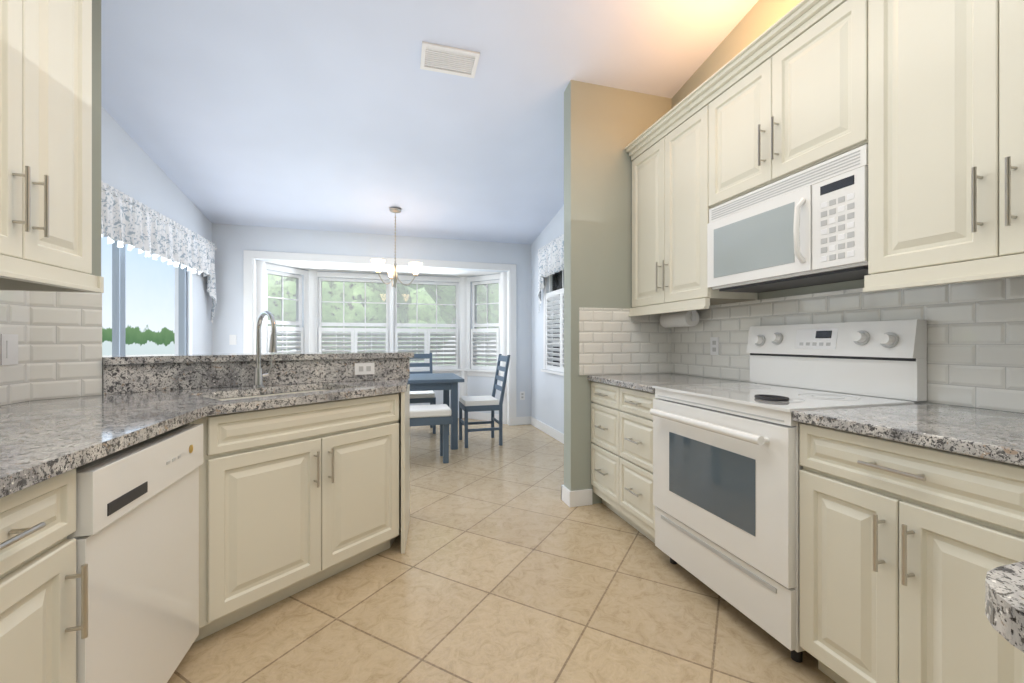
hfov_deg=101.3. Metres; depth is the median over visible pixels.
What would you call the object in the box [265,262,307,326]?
wall
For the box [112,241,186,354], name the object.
door
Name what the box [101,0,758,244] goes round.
ceiling
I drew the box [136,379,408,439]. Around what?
countertop
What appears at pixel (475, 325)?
window
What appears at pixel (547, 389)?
wall
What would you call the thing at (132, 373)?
backsplash
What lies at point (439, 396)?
wall
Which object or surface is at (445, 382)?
dining table
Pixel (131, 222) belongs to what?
valance
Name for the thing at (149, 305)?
sky
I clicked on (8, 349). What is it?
electrical outlet
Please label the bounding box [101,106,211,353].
wall
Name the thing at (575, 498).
baseboard
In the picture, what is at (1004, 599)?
countertop
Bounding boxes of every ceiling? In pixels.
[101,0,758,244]
[265,261,500,276]
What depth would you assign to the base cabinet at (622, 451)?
2.55 m
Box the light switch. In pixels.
[229,335,235,344]
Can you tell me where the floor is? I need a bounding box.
[167,418,835,682]
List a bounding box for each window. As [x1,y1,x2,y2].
[265,263,308,352]
[317,272,463,374]
[464,274,500,376]
[541,269,563,375]
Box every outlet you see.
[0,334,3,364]
[4,334,17,364]
[355,363,374,374]
[520,391,524,399]
[710,337,718,354]
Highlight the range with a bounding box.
[650,320,926,662]
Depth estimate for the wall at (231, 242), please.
5.21 m
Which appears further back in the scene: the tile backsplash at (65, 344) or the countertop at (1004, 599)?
the tile backsplash at (65, 344)
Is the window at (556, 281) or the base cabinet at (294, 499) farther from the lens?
the window at (556, 281)
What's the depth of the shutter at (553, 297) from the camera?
4.98 m
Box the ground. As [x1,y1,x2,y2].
[410,356,496,365]
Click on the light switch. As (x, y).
(232, 339)
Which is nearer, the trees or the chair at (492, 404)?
the chair at (492, 404)
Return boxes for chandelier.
[371,207,421,287]
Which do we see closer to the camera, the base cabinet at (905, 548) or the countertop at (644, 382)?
the base cabinet at (905, 548)
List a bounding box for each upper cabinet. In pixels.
[0,0,99,279]
[628,96,757,327]
[704,0,859,211]
[860,0,1023,283]
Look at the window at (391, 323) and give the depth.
6.07 m
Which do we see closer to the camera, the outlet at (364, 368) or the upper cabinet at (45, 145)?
the upper cabinet at (45, 145)
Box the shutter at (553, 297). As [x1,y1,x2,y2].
[546,288,563,371]
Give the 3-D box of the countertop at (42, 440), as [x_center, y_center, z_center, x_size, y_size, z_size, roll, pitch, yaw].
[-1.075,0.256,0.037,0.750,0.035,4.665,0,0,-16]
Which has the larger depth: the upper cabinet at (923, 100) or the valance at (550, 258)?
the valance at (550, 258)
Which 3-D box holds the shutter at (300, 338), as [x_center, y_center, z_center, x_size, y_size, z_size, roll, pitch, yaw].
[-2.915,0.109,5.407,0.055,0.598,0.516,0,0,24]
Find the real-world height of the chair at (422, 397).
1.000 m
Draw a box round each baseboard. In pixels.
[468,412,498,421]
[529,416,563,443]
[561,485,591,502]
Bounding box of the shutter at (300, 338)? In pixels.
[267,326,303,352]
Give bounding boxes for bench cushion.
[410,404,450,417]
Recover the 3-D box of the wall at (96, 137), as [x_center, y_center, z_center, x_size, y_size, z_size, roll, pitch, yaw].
[-1.360,-0.850,2.240,1.590,4.000,0.757,0,0,-16]
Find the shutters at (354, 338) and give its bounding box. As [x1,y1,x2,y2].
[318,328,458,369]
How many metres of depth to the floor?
1.81 m
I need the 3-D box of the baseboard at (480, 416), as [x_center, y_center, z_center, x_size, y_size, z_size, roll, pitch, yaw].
[-0.399,1.095,6.122,0.781,0.110,0.015,0,0,34]
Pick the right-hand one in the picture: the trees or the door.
the trees
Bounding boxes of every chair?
[410,353,435,433]
[459,354,509,447]
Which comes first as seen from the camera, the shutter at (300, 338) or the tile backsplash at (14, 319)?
the tile backsplash at (14, 319)
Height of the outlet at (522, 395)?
0.115 m
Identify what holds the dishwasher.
on the floor
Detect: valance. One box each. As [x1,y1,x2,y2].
[101,180,216,322]
[538,234,563,311]
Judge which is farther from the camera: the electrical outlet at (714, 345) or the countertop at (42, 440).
the electrical outlet at (714, 345)
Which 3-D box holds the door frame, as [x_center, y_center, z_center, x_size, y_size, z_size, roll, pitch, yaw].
[-1.548,0.045,5.398,3.300,2.210,0.168,0,0,-16]
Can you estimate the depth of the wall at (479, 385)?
6.17 m
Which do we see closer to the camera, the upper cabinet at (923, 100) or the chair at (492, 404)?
the upper cabinet at (923, 100)
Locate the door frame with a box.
[243,250,515,424]
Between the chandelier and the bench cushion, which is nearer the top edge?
the chandelier
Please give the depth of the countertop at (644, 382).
2.62 m
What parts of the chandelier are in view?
lamp shade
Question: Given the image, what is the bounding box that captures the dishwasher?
[67,424,202,682]
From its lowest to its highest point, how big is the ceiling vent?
0.044 m
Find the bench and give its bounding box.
[410,416,451,462]
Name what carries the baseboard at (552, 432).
attached to the wall at (547, 389)
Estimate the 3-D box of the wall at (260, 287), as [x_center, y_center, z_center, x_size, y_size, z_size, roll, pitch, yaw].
[-1.662,0.040,5.796,3.290,2.220,0.770,0,0,-16]
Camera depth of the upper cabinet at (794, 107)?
1.85 m
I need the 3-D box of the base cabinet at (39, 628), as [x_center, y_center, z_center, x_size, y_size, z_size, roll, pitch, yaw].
[-1.259,0.713,0.628,0.713,0.876,0.463,0,0,-16]
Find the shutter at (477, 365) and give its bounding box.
[471,328,498,369]
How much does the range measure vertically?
1.235 m
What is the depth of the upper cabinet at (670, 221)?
2.62 m
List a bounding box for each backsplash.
[0,290,29,405]
[30,291,101,400]
[102,351,413,394]
[579,276,1023,412]
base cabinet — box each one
[0,468,87,682]
[192,384,409,641]
[591,381,657,542]
[800,423,1023,682]
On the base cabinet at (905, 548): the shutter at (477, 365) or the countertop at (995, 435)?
the countertop at (995, 435)
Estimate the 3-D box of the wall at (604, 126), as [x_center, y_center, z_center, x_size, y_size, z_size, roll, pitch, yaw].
[0.787,-0.850,3.097,0.820,4.000,0.120,0,0,-16]
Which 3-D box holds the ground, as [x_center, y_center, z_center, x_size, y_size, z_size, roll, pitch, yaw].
[-22.016,4.250,40.500,140.000,0.200,150.000,0,0,-16]
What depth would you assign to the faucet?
2.19 m
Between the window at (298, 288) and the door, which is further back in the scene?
the window at (298, 288)
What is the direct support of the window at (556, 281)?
in the wall at (547, 389)
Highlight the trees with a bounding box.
[268,274,498,353]
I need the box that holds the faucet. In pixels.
[251,311,276,387]
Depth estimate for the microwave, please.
1.81 m
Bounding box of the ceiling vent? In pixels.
[420,41,479,77]
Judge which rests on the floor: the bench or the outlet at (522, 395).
the bench
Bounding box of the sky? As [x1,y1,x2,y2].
[101,237,498,364]
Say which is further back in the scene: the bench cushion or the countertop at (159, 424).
the bench cushion
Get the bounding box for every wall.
[33,0,380,400]
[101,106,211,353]
[212,223,530,416]
[256,260,506,423]
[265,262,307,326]
[317,271,458,410]
[467,273,500,413]
[531,0,1017,433]
[564,80,671,503]
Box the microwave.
[707,144,870,292]
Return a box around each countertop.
[0,386,250,497]
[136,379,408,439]
[587,373,756,392]
[793,403,1023,465]
[985,561,1023,652]
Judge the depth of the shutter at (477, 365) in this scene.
6.12 m
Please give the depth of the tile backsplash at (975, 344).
1.85 m
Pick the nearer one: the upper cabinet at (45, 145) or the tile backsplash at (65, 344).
the upper cabinet at (45, 145)
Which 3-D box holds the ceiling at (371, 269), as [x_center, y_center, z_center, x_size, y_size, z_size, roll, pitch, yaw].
[-1.661,-1.045,5.792,3.120,0.150,0.650,0,0,-16]
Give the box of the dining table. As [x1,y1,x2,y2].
[409,373,463,449]
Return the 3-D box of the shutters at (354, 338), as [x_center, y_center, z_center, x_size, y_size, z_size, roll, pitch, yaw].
[-1.737,0.109,6.058,1.936,0.598,0.055,0,0,-16]

